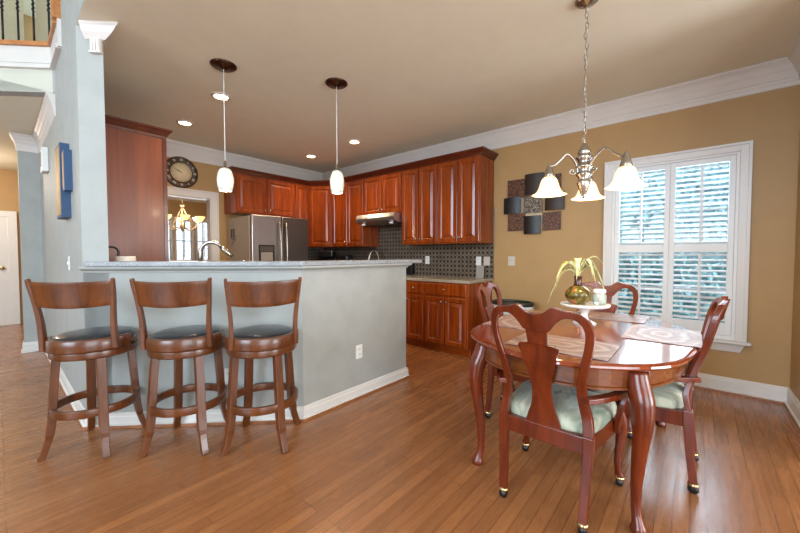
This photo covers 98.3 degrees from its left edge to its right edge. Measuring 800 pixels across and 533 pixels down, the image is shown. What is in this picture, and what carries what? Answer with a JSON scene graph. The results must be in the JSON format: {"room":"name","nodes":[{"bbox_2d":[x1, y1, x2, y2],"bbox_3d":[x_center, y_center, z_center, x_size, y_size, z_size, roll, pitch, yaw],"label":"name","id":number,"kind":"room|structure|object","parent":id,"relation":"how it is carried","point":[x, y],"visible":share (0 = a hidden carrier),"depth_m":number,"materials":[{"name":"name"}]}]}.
{"room":"kitchen dining area","nodes":[
{"label":"kitchen dining area","id":0,"kind":"room"},
{"bbox_2d":[0,0,23,39],"bbox_3d":[-7.131,-3.183,3.947,0.100,2.700,3.870,2,3,41],"label":"wall","id":1,"kind":"structure","parent":0,"point":[9,13],"depth_m":5.27,"materials":[{"name":"beige paint"}]},
{"bbox_2d":[0,14,35,322],"bbox_3d":[-7.627,-1.766,4.967,0.120,5.600,4.700,2,3,41],"label":"wall","id":2,"kind":"structure","parent":0,"point":[9,192],"depth_m":6.01,"materials":[{"name":"beige paint"}]},
{"bbox_2d":[0,211,20,325],"bbox_3d":[-7.149,0.044,5.440,0.070,1.950,1.550,2,3,41],"label":"door","id":3,"kind":"structure","parent":2,"relation":"in","point":[9,265],"depth_m":5.94,"materials":[{"name":"white paint"}]},
{"bbox_2d":[0,68,52,170],"bbox_3d":[-6.042,-1.670,3.215,4.570,0.196,4.100,2,3,41],"label":"ceiling","id":4,"kind":"structure","parent":0,"point":[19,114],"depth_m":3.48,"materials":[{"name":"paint"}]},
{"bbox_2d":[0,68,55,96],"bbox_3d":[-5.000,-1.666,3.016,3.800,0.210,0.100,0,2,-4],"label":"wall","id":5,"kind":"structure","parent":0,"point":[28,93],"depth_m":3.10,"materials":[{"name":"grey paint"}]},
{"bbox_2d":[0,18,61,69],"bbox_3d":[-4.803,-2.981,2.955,4.189,2.438,0.450,0,2,0],"label":"trim","id":6,"kind":"structure","parent":5,"relation":"attached to","point":[20,57],"depth_m":3.06,"materials":[{"name":"white paint"}]},
{"bbox_2d":[23,0,35,17],"bbox_3d":[-3.536,-4.228,-0.732,13.800,0.100,6.700,2,3,41],"label":"ceiling","id":7,"kind":"structure","parent":0,"point":[27,6],"depth_m":5.88,"materials":[{"name":"paint"}]},
{"bbox_2d":[17,151,44,342],"bbox_3d":[-4.601,-0.274,4.322,0.120,2.660,0.185,2,3,41],"label":"wall","id":8,"kind":"structure","parent":0,"point":[29,182],"depth_m":4.27,"materials":[{"name":"grey paint"}]},
{"bbox_2d":[21,341,38,352],"bbox_3d":[-4.599,0.994,4.344,0.148,0.125,0.213,2,3,41],"label":"baseboard","id":9,"kind":"structure","parent":8,"relation":"attached to","point":[32,346],"depth_m":4.28,"materials":[{"name":"white paint"}]},
{"bbox_2d":[35,0,51,40],"bbox_3d":[-4.172,-3.192,4.210,4.050,2.700,0.120,2,3,41],"label":"wall","id":10,"kind":"structure","parent":0,"point":[41,13],"depth_m":4.83,"materials":[{"name":"beige paint"}]},
{"bbox_2d":[40,0,112,409],"bbox_3d":[-0.420,-1.531,0.896,10.870,5.400,0.120,2,3,41],"label":"wall","id":11,"kind":"structure","parent":0,"point":[79,121],"depth_m":2.44,"materials":[{"name":"grey paint"}]},
{"bbox_2d":[0,18,56,46],"bbox_3d":[-4.786,-1.968,2.980,4.217,0.035,0.441,0,2,0],"label":"trim","id":12,"kind":"structure","parent":11,"relation":"attached to","point":[54,21],"depth_m":3.04,"materials":[{"name":"brown wood"}]},
{"bbox_2d":[0,0,60,40],"bbox_3d":[-4.337,-2.535,2.965,3.308,1.100,0.393,0,2,2],"label":"balcony railing","id":13,"kind":"object","parent":12,"relation":"on","point":[55,4],"visible":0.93,"depth_m":3.06,"materials":[{"name":"metal"}]},
{"bbox_2d":[9,91,55,153],"bbox_3d":[-3.933,-1.483,3.670,1.930,0.200,0.245,2,3,41],"label":"trim","id":14,"kind":"structure","parent":11,"relation":"attached to","point":[33,143],"depth_m":3.85,"materials":[{"name":"white paint"}]},
{"bbox_2d":[40,147,48,173],"bbox_3d":[-3.791,-1.128,3.686,0.200,0.250,0.054,2,3,41],"label":"door chime","id":15,"kind":"object","parent":11,"relation":"attached to","point":[44,160],"visible":1,"depth_m":3.63,"materials":[{"name":"white plastic"}]},
{"bbox_2d":[55,142,72,219],"bbox_3d":[-2.638,-0.660,2.710,0.480,0.560,0.058,2,3,41],"label":"wall art","id":16,"kind":"object","parent":11,"relation":"attached to","point":[63,155],"visible":1,"depth_m":2.62},
{"bbox_2d":[67,256,69,269],"bbox_3d":[-2.677,-0.028,2.793,0.072,0.115,0.014,2,3,41],"label":"light switch","id":17,"kind":"object","parent":11,"relation":"attached to","point":[68,261],"visible":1,"depth_m":2.78,"materials":[{"name":"white plastic"}]},
{"bbox_2d":[88,38,102,54],"bbox_3d":[-2.039,-1.479,2.319,0.074,0.097,0.030,0,2,-4],"label":"trim","id":18,"kind":"structure","parent":11,"relation":"attached to","point":[95,43],"depth_m":2.31,"materials":[{"name":"white paint"}]},
{"bbox_2d":[78,20,117,45],"bbox_3d":[-2.022,-1.570,2.308,0.260,0.095,0.173,2,3,41],"label":"trim","id":19,"kind":"structure","parent":11,"relation":"attached to","point":[103,30],"depth_m":2.29,"materials":[{"name":"white paint"}]},
{"bbox_2d":[168,199,206,260],"bbox_3d":[-5.036,-0.417,7.422,0.121,2.741,3.750,2,3,41],"label":"wall","id":20,"kind":"structure","parent":0,"point":[193,209],"depth_m":7.70,"materials":[{"name":"beige paint"}]},
{"bbox_2d":[168,216,173,260],"bbox_3d":[-5.064,-0.399,7.335,0.149,1.350,0.460,2,3,41],"label":"window","id":21,"kind":"structure","parent":20,"relation":"in","point":[171,218],"depth_m":7.45,"materials":[{"name":"white paint"}]},
{"bbox_2d":[174,217,194,260],"bbox_3d":[-4.781,-0.410,7.665,0.149,1.350,0.410,2,3,41],"label":"window","id":22,"kind":"structure","parent":20,"relation":"in","point":[183,235],"depth_m":7.69,"materials":[{"name":"white paint"}]},
{"bbox_2d":[168,196,205,202],"bbox_3d":[-3.864,-1.456,6.342,3.020,0.110,3.570,2,3,41],"label":"trim","id":23,"kind":"structure","parent":20,"relation":"attached to","point":[169,197],"depth_m":7.64,"materials":[{"name":"white paint"}]},
{"bbox_2d":[195,219,207,260],"bbox_3d":[-4.518,-0.420,7.972,0.149,1.350,0.380,2,3,41],"label":"window","id":24,"kind":"structure","parent":20,"relation":"in","point":[204,220],"depth_m":7.91,"materials":[{"name":"white paint"}]},
{"bbox_2d":[83,268,405,411],"bbox_3d":[-0.974,0.550,2.710,2.448,1.121,0.600,-1,2,-25],"label":"wall","id":25,"kind":"structure","parent":0,"point":[339,311],"depth_m":2.53,"materials":[{"name":"grey paint"}]},
{"bbox_2d":[224,368,228,383],"bbox_3d":[-1.215,0.783,2.468,0.072,0.115,0.010,0,2,-5],"label":"electrical outlet","id":26,"kind":"object","parent":25,"relation":"attached to","point":[226,370],"visible":0.41,"depth_m":2.46,"materials":[{"name":"white plastic"}]},
{"bbox_2d":[44,352,410,429],"bbox_3d":[-2.343,1.045,3.188,4.724,0.100,1.545,0,2,11],"label":"baseboard","id":27,"kind":"structure","parent":25,"relation":"attached to","point":[212,415],"depth_m":2.53,"materials":[{"name":"white paint"}]},
{"bbox_2d":[78,259,421,272],"bbox_3d":[-0.888,-0.009,2.769,2.680,0.077,0.782,-1,2,-27],"label":"countertop","id":28,"kind":"structure","parent":25,"relation":"on","point":[320,265],"depth_m":2.41,"materials":[{"name":"grey stone"}]},
{"bbox_2d":[198,240,232,260],"bbox_3d":[-1.470,-0.003,2.724,0.282,0.414,0.125,0,2,-4],"label":"kitchen faucet","id":29,"kind":"object","parent":28,"relation":"on","point":[226,251],"visible":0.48,"depth_m":2.74,"materials":[{"name":"silver metal"}]},
{"bbox_2d":[356,344,361,358],"bbox_3d":[-0.344,0.718,2.921,0.010,0.115,0.072,2,3,41],"label":"electrical outlet","id":30,"kind":"object","parent":25,"relation":"attached to","point":[358,347],"visible":1,"depth_m":2.92,"materials":[{"name":"white plastic"}]},
{"bbox_2d":[167,157,323,260],"bbox_3d":[-2.687,-0.347,5.330,0.132,2.740,3.630,2,3,41],"label":"wall","id":31,"kind":"structure","parent":0,"point":[207,173],"depth_m":5.19,"materials":[{"name":"beige paint"}]},
{"bbox_2d":[167,156,197,187],"bbox_3d":[-3.029,-1.303,4.788,0.036,0.430,0.430,2,3,41],"label":"wall clock","id":32,"kind":"object","parent":31,"relation":"attached to","point":[181,172],"visible":0.95,"depth_m":4.78,"materials":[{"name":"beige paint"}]},
{"bbox_2d":[167,186,219,260],"bbox_3d":[-3.147,-0.023,4.797,0.161,2.128,1.182,2,3,41],"label":"trim","id":33,"kind":"structure","parent":31,"relation":"attached to","point":[212,198],"depth_m":5.12,"materials":[{"name":"white paint"}]},
{"bbox_2d":[224,173,294,217],"bbox_3d":[-2.194,-1.103,5.488,0.402,0.600,0.990,2,3,41],"label":"upper cabinet","id":34,"kind":"object","parent":31,"relation":"attached to","point":[249,195],"visible":0.94,"depth_m":5.30,"materials":[{"name":"brown wood"}]},
{"bbox_2d":[228,146,498,185],"bbox_3d":[-0.641,-1.398,5.110,4.028,0.075,1.275,1,2,15],"label":"crown molding","id":35,"kind":"structure","parent":34,"relation":"attached to","point":[482,150],"depth_m":4.99,"materials":[{"name":"brown wood"}]},
{"bbox_2d":[294,183,308,246],"bbox_3d":[-1.784,-0.876,5.974,0.402,1.085,0.270,2,3,41],"label":"upper cabinet","id":36,"kind":"object","parent":31,"relation":"attached to","point":[300,191],"visible":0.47,"depth_m":5.85,"materials":[{"name":"brown wood"}]},
{"bbox_2d":[0,323,799,532],"bbox_3d":[-3.173,1.181,2.101,16.500,0.100,11.000,2,3,41],"label":"floor","id":37,"kind":"structure","parent":0,"point":[397,457],"depth_m":1.90,"materials":[{"name":"brown wood"}]},
{"bbox_2d":[24,278,145,461],"bbox_3d":[-1.920,0.597,2.186,0.461,1.071,0.461,0,2,-4],"label":"bar stool","id":38,"kind":"object","parent":37,"relation":"on","point":[93,345],"visible":1,"depth_m":2.04,"materials":[{"name":"brown wood"}]},
{"bbox_2d":[51,326,134,340],"bbox_3d":[-1.933,0.429,2.193,0.400,0.061,0.400,0,2,-12],"label":"seat cushion","id":39,"kind":"object","parent":38,"relation":"on","point":[123,333],"depth_m":2.10,"materials":[{"name":"black leather"}]},
{"bbox_2d":[105,114,172,261],"bbox_3d":[-2.670,-0.110,3.371,0.755,2.395,0.662,2,3,41],"label":"pantry cabinet","id":40,"kind":"object","parent":37,"relation":"on","point":[136,152],"visible":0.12,"depth_m":3.16,"materials":[{"name":"brown wood"}]},
{"bbox_2d":[129,277,226,457],"bbox_3d":[-1.360,0.595,2.223,0.451,1.071,0.459,0,2,-4],"label":"bar stool","id":41,"kind":"object","parent":37,"relation":"on","point":[177,344],"visible":0.98,"depth_m":2.07,"materials":[{"name":"brown wood"}]},
{"bbox_2d":[150,325,221,338],"bbox_3d":[-1.369,0.428,2.229,0.400,0.061,0.400,0,2,-9],"label":"seat cushion","id":42,"kind":"object","parent":41,"relation":"on","point":[191,331],"depth_m":2.13,"materials":[{"name":"black leather"}]},
{"bbox_2d":[220,276,301,455],"bbox_3d":[-0.862,0.595,2.226,0.495,1.071,0.490,0,2,-4],"label":"bar stool","id":43,"kind":"object","parent":37,"relation":"on","point":[249,343],"visible":1,"depth_m":2.10,"materials":[{"name":"brown wood"}]},
{"bbox_2d":[228,324,291,338],"bbox_3d":[-0.894,0.427,2.246,0.400,0.061,0.400,-1,2,-26],"label":"seat cushion","id":44,"kind":"object","parent":43,"relation":"on","point":[275,331],"depth_m":2.15,"materials":[{"name":"black leather"}]},
{"bbox_2d":[227,214,307,260],"bbox_3d":[-2.011,0.124,5.369,0.848,1.735,0.925,2,3,41],"label":"refrigerator","id":45,"kind":"object","parent":37,"relation":"on","point":[258,237],"visible":0.48,"depth_m":5.04,"materials":[{"name":"metal"}]},
{"bbox_2d":[231,229,235,244],"bbox_3d":[-2.466,-0.440,5.118,0.149,0.230,0.020,2,3,41],"label":"key rack","id":46,"kind":"object","parent":45,"relation":"attached to","point":[234,237],"visible":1,"depth_m":5.11,"materials":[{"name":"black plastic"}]},
{"bbox_2d":[406,263,414,274],"bbox_3d":[-0.285,0.487,5.207,0.755,1.080,0.692,2,3,41],"label":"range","id":47,"kind":"object","parent":37,"relation":"on","point":[410,270],"visible":0.16,"depth_m":5.18,"materials":[{"name":"metal"}]},
{"bbox_2d":[406,280,427,347],"bbox_3d":[0.264,0.606,4.787,0.600,0.870,0.662,2,3,41],"label":"base cabinet","id":48,"kind":"object","parent":37,"relation":"on","point":[415,290],"visible":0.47,"depth_m":4.46,"materials":[{"name":"brown wood"}]},
{"bbox_2d":[425,281,491,357],"bbox_3d":[0.729,0.620,4.389,0.615,0.870,0.662,2,3,41],"label":"base cabinet","id":49,"kind":"object","parent":37,"relation":"on","point":[452,310],"visible":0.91,"depth_m":4.13,"materials":[{"name":"brown wood"}]},
{"bbox_2d":[406,275,493,283],"bbox_3d":[0.516,0.161,4.571,1.255,0.035,0.640,2,3,41],"label":"countertop","id":50,"kind":"structure","parent":49,"relation":"on","point":[429,278],"depth_m":4.35,"materials":[{"name":"beige stone"}]},
{"bbox_2d":[476,266,483,277],"bbox_3d":[1.038,0.068,4.466,0.110,0.159,0.054,2,3,41],"label":"stand","id":51,"kind":"object","parent":50,"relation":"on","point":[479,269],"visible":0.87,"depth_m":4.45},
{"bbox_2d":[476,282,529,418],"bbox_3d":[0.906,0.623,2.568,0.624,0.984,0.557,1,2,35],"label":"dining chair","id":52,"kind":"object","parent":37,"relation":"on","point":[485,291],"visible":0.34,"depth_m":2.53,"materials":[{"name":"brown wood"}]},
{"bbox_2d":[492,299,533,314],"bbox_3d":[1.297,0.734,3.999,0.488,0.668,0.332,2,3,41],"label":"trash bin","id":53,"kind":"object","parent":37,"relation":"on","point":[528,305],"visible":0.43,"depth_m":3.90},
{"bbox_2d":[491,303,627,532],"bbox_3d":[0.774,0.651,1.733,0.625,0.984,0.624,2,3,41],"label":"dining chair","id":54,"kind":"object","parent":37,"relation":"on","point":[579,420],"visible":0.88,"depth_m":1.57,"materials":[{"name":"brown wood"}]},
{"bbox_2d":[510,380,616,433],"bbox_3d":[0.820,0.697,1.787,0.476,0.078,0.446,2,3,41],"label":"seat cushion","id":55,"kind":"object","parent":54,"relation":"on","point":[565,401],"depth_m":1.67,"materials":[{"name":"fabric"}]},
{"bbox_2d":[468,310,700,532],"bbox_3d":[1.139,0.757,2.200,1.172,0.740,1.638,2,3,41],"label":"dining table","id":56,"kind":"object","parent":37,"relation":"on","point":[637,367],"visible":0.61,"depth_m":1.57,"materials":[{"name":"brown wood"}]},
{"bbox_2d":[483,315,524,329],"bbox_3d":[0.833,0.379,2.369,0.345,0.004,0.470,2,3,41],"label":"placemat","id":57,"kind":"object","parent":56,"relation":"on","point":[509,321],"visible":0.24,"depth_m":2.33,"materials":[{"name":"beige fabric"}]},
{"bbox_2d":[504,333,620,361],"bbox_3d":[0.829,0.399,1.773,0.470,0.004,0.345,2,3,41],"label":"placemat","id":58,"kind":"object","parent":56,"relation":"on","point":[603,351],"visible":0.76,"depth_m":1.74,"materials":[{"name":"beige fabric"}]},
{"bbox_2d":[560,301,610,324],"bbox_3d":[1.240,0.316,2.327,0.300,0.134,0.300,2,3,41],"label":"cake stand","id":59,"kind":"object","parent":56,"relation":"on","point":[584,309],"visible":0.58,"depth_m":2.28,"materials":[{"name":"white ceramic"}]},
{"bbox_2d":[548,256,603,304],"bbox_3d":[1.191,0.099,2.322,0.396,0.340,0.200,0,2,5],"label":"spider plant","id":60,"kind":"object","parent":59,"relation":"on","point":[577,293],"visible":1,"depth_m":2.28,"materials":[{"name":"green plant"}]},
{"bbox_2d":[592,289,606,304],"bbox_3d":[1.324,0.200,2.298,0.084,0.101,0.084,2,3,41],"label":"glass jar","id":61,"kind":"object","parent":59,"relation":"on","point":[599,297],"visible":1,"depth_m":2.27,"materials":[{"name":"white glass"}]},
{"bbox_2d":[576,310,649,323],"bbox_3d":[1.564,0.371,2.591,0.470,0.004,0.345,2,3,41],"label":"placemat","id":62,"kind":"object","parent":56,"relation":"on","point":[592,314],"visible":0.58,"depth_m":2.52,"materials":[{"name":"beige fabric"}]},
{"bbox_2d":[621,324,702,347],"bbox_3d":[1.511,0.391,1.992,0.345,0.004,0.470,2,3,41],"label":"placemat","id":63,"kind":"object","parent":56,"relation":"on","point":[689,338],"visible":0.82,"depth_m":1.96,"materials":[{"name":"beige fabric"}]},
{"bbox_2d":[575,281,637,438],"bbox_3d":[1.498,0.621,2.623,0.557,0.984,0.624,2,3,41],"label":"dining chair","id":64,"kind":"object","parent":37,"relation":"on","point":[611,290],"visible":0.2,"depth_m":2.76,"materials":[{"name":"brown wood"}]},
{"bbox_2d":[581,296,729,493],"bbox_3d":[1.448,0.642,1.989,0.624,0.984,0.625,2,3,41],"label":"dining chair","id":65,"kind":"object","parent":37,"relation":"on","point":[674,401],"visible":0.55,"depth_m":1.75,"materials":[{"name":"brown wood"}]},
{"bbox_2d":[590,382,683,408],"bbox_3d":[1.395,0.689,2.035,0.446,0.078,0.476,2,3,41],"label":"seat cushion","id":66,"kind":"object","parent":65,"relation":"on","point":[669,396],"depth_m":1.82,"materials":[{"name":"fabric"}]},
{"bbox_3d":[-1.118,0.567,5.971,1.480,0.870,0.662,2,3,41],"label":"base cabinet","id":67,"kind":"object","parent":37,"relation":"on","visible":0},
{"bbox_3d":[-1.111,0.114,5.964,1.480,0.035,0.640,2,3,41],"label":"countertop","id":68,"kind":"structure","parent":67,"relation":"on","visible":0},
{"bbox_2d":[319,251,335,259],"bbox_3d":[-1.269,-0.093,6.099,0.240,0.370,0.230,0,2,11],"label":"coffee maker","id":69,"kind":"object","parent":68,"relation":"on","point":[326,255],"visible":0.43,"depth_m":6.01,"materials":[{"name":"black plastic"}]},
{"bbox_2d":[336,255,353,259],"bbox_3d":[-0.948,-0.058,5.898,0.315,0.293,0.180,2,3,41],"label":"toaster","id":70,"kind":"object","parent":68,"relation":"on","point":[338,257],"visible":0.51,"depth_m":5.80,"materials":[{"name":"black plastic"}]},
{"bbox_3d":[-1.228,0.643,3.150,1.384,0.905,2.110,2,3,41],"label":"cabinet","id":71,"kind":"object","parent":37,"relation":"on","visible":0},
{"bbox_2d":[109,246,135,260],"bbox_3d":[-2.169,0.024,2.697,0.132,0.364,0.183,2,3,41],"label":"crock","id":72,"kind":"object","parent":71,"relation":"on","point":[118,257],"visible":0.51,"depth_m":2.67,"materials":[{"name":"ceramic"}]},
{"bbox_2d":[76,0,799,172],"bbox_3d":[-0.210,-1.696,3.166,13.490,0.100,3.843,2,3,41],"label":"ceiling","id":73,"kind":"structure","parent":0,"point":[418,74],"depth_m":2.74,"materials":[{"name":"paint"}]},
{"bbox_2d":[176,119,193,125],"bbox_3d":[-2.501,-1.668,4.024,0.180,0.014,0.180,2,3,41],"label":"recessed light","id":74,"kind":"object","parent":73,"relation":"in","point":[182,122],"visible":1,"depth_m":4.00,"materials":[{"name":"white glass"}]},
{"bbox_2d":[210,92,230,100],"bbox_3d":[-1.735,-1.645,3.353,0.180,0.014,0.180,2,3,41],"label":"recessed light","id":75,"kind":"object","parent":73,"relation":"in","point":[217,95],"visible":1,"depth_m":3.34,"materials":[{"name":"white glass"}]},
{"bbox_2d":[209,58,236,191],"bbox_3d":[-1.431,-1.127,2.823,0.200,1.015,0.200,2,3,41],"label":"pendant light","id":76,"kind":"object","parent":73,"relation":"hanging from","point":[225,179],"visible":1,"depth_m":2.79,"materials":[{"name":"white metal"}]},
{"bbox_2d":[305,154,316,157],"bbox_3d":[-1.386,-1.713,5.385,0.180,0.014,0.180,2,3,41],"label":"recessed light","id":77,"kind":"object","parent":73,"relation":"in","point":[307,155],"visible":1,"depth_m":5.38,"materials":[{"name":"white glass"}]},
{"bbox_2d":[325,77,347,193],"bbox_3d":[-0.569,-1.154,3.115,0.200,0.980,0.200,2,3,41],"label":"pendant light","id":78,"kind":"object","parent":73,"relation":"hanging from","point":[336,179],"visible":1,"depth_m":3.08,"materials":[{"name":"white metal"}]},
{"bbox_2d":[348,139,360,143],"bbox_3d":[-0.618,-1.690,4.697,0.180,0.014,0.180,2,3,41],"label":"recessed light","id":79,"kind":"object","parent":73,"relation":"in","point":[352,141],"visible":1,"depth_m":4.67,"materials":[{"name":"white glass"}]},
{"bbox_2d":[532,0,647,200],"bbox_3d":[1.183,-1.014,2.127,0.607,1.195,0.511,2,3,41],"label":"chandelier","id":80,"kind":"object","parent":73,"relation":"hanging from","point":[626,177],"visible":1,"depth_m":2.10,"materials":[{"name":"white glass"}]},
{"bbox_2d":[324,85,799,387],"bbox_3d":[0.868,-0.328,4.746,6.290,2.740,0.132,2,3,41],"label":"wall","id":81,"kind":"structure","parent":0,"point":[771,119],"depth_m":3.27,"materials":[{"name":"beige paint"}]},
{"bbox_2d":[308,185,345,247],"bbox_3d":[-1.386,-0.884,6.199,0.713,1.085,0.590,2,3,41],"label":"upper cabinet","id":82,"kind":"object","parent":81,"relation":"attached to","point":[320,206],"visible":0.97,"depth_m":5.94,"materials":[{"name":"brown wood"}]},
{"bbox_2d":[332,179,378,246],"bbox_3d":[-0.760,-0.870,5.787,0.770,1.085,0.402,2,3,41],"label":"upper cabinet","id":83,"kind":"object","parent":81,"relation":"attached to","point":[348,205],"visible":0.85,"depth_m":5.62,"materials":[{"name":"brown wood"}]},
{"bbox_2d":[356,212,401,226],"bbox_3d":[-0.216,-0.698,5.236,0.774,0.152,0.519,2,3,41],"label":"range hood","id":84,"kind":"object","parent":81,"relation":"attached to","point":[389,219],"visible":0.91,"depth_m":5.04,"materials":[{"name":"metal"}]},
{"bbox_2d":[364,171,401,214],"bbox_3d":[-0.172,-1.086,5.275,0.780,0.620,0.402,2,3,41],"label":"upper cabinet","id":85,"kind":"object","parent":81,"relation":"attached to","point":[382,193],"visible":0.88,"depth_m":5.12,"materials":[{"name":"brown wood"}]},
{"bbox_2d":[402,164,450,244],"bbox_3d":[0.358,-0.843,4.829,0.615,1.075,0.402,2,3,41],"label":"upper cabinet","id":86,"kind":"object","parent":81,"relation":"attached to","point":[420,184],"visible":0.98,"depth_m":4.68,"materials":[{"name":"brown wood"}]},
{"bbox_2d":[425,256,429,263],"bbox_3d":[0.400,-0.095,5.061,0.072,0.115,0.010,2,3,41],"label":"electrical outlet","id":87,"kind":"object","parent":81,"relation":"attached to","point":[426,257],"visible":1,"depth_m":5.06,"materials":[{"name":"white plastic"}]},
{"bbox_2d":[438,155,493,244],"bbox_3d":[0.825,-0.830,4.429,0.615,1.075,0.402,2,3,41],"label":"upper cabinet","id":88,"kind":"object","parent":81,"relation":"attached to","point":[465,185],"visible":1,"depth_m":4.28,"materials":[{"name":"brown wood"}]},
{"bbox_2d":[476,257,480,264],"bbox_3d":[1.026,-0.072,4.524,0.072,0.115,0.010,2,3,41],"label":"electrical outlet","id":89,"kind":"object","parent":81,"relation":"attached to","point":[478,259],"visible":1,"depth_m":4.52,"materials":[{"name":"white plastic"}]},
{"bbox_2d":[166,56,799,180],"bbox_3d":[-0.349,-1.545,3.285,6.050,0.210,3.630,2,3,41],"label":"trim","id":90,"kind":"structure","parent":81,"relation":"attached to","point":[780,73],"depth_m":3.67,"materials":[{"name":"white paint"}]},
{"bbox_2d":[484,257,489,265],"bbox_3d":[1.112,-0.070,4.448,0.085,0.115,0.014,2,3,41],"label":"light switch","id":91,"kind":"object","parent":81,"relation":"attached to","point":[486,259],"visible":1,"depth_m":4.44,"materials":[{"name":"white plastic"}]},
{"bbox_2d":[508,256,514,265],"bbox_3d":[1.367,-0.068,4.245,0.085,0.115,0.014,2,3,41],"label":"light switch","id":92,"kind":"object","parent":81,"relation":"attached to","point":[511,259],"visible":1,"depth_m":4.25,"materials":[{"name":"white plastic"}]},
{"bbox_2d":[504,172,564,233],"bbox_3d":[1.547,-0.731,4.039,0.700,0.698,0.051,2,3,41],"label":"metal wall art","id":93,"kind":"object","parent":81,"relation":"attached to","point":[532,222],"visible":0.88,"depth_m":4.03,"materials":[{"name":"black metal"}]},
{"bbox_2d":[602,140,752,352],"bbox_3d":[2.545,-0.165,3.275,1.127,1.783,0.180,2,3,41],"label":"window","id":94,"kind":"structure","parent":81,"relation":"in","point":[731,335],"depth_m":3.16,"materials":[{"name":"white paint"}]},
{"bbox_2d":[613,164,670,321],"bbox_3d":[2.370,-0.191,3.409,0.440,1.553,0.029,2,3,41],"label":"shutter","id":95,"kind":"object","parent":94,"relation":"attached to","point":[665,248],"depth_m":3.37,"materials":[{"name":"paint"}]},
{"bbox_2d":[667,155,736,335],"bbox_3d":[2.705,-0.181,3.122,0.440,1.553,0.029,2,3,41],"label":"shutter","id":96,"kind":"object","parent":94,"relation":"attached to","point":[727,328],"depth_m":3.10,"materials":[{"name":"paint"}]},
{"bbox_2d":[682,372,799,431],"bbox_3d":[1.785,1.027,3.194,2.580,0.135,1.120,2,3,41],"label":"baseboard","id":97,"kind":"structure","parent":81,"relation":"attached to","point":[744,387],"depth_m":2.90,"materials":[{"name":"white paint"}]},
{"bbox_2d":[790,130,799,401],"bbox_3d":[2.810,-0.246,2.273,0.120,2.740,1.120,2,3,41],"label":"wall","id":98,"kind":"structure","parent":0,"point":[795,343],"depth_m":2.67,"materials":[{"name":"beige paint"}]},
{"bbox_2d":[788,32,799,78],"bbox_3d":[2.732,-1.512,2.298,0.085,0.210,1.120,2,3,41],"label":"trim","id":99,"kind":"structure","parent":98,"relation":"attached to","point":[794,55],"depth_m":2.59,"materials":[{"name":"white paint"}]},
{"bbox_3d":[-3.844,-1.562,6.361,3.020,0.100,3.750,2,3,41],"label":"ceiling","id":100,"kind":"structure","parent":0,"visible":0},
{"bbox_2d":[168,199,204,231],"bbox_3d":[-4.003,-1.072,6.362,0.761,0.880,0.734,2,3,41],"label":"chandelier","id":101,"kind":"object","parent":100,"relation":"hanging from","point":[197,219],"visible":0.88,"depth_m":6.35,"materials":[{"name":"gold metal"}]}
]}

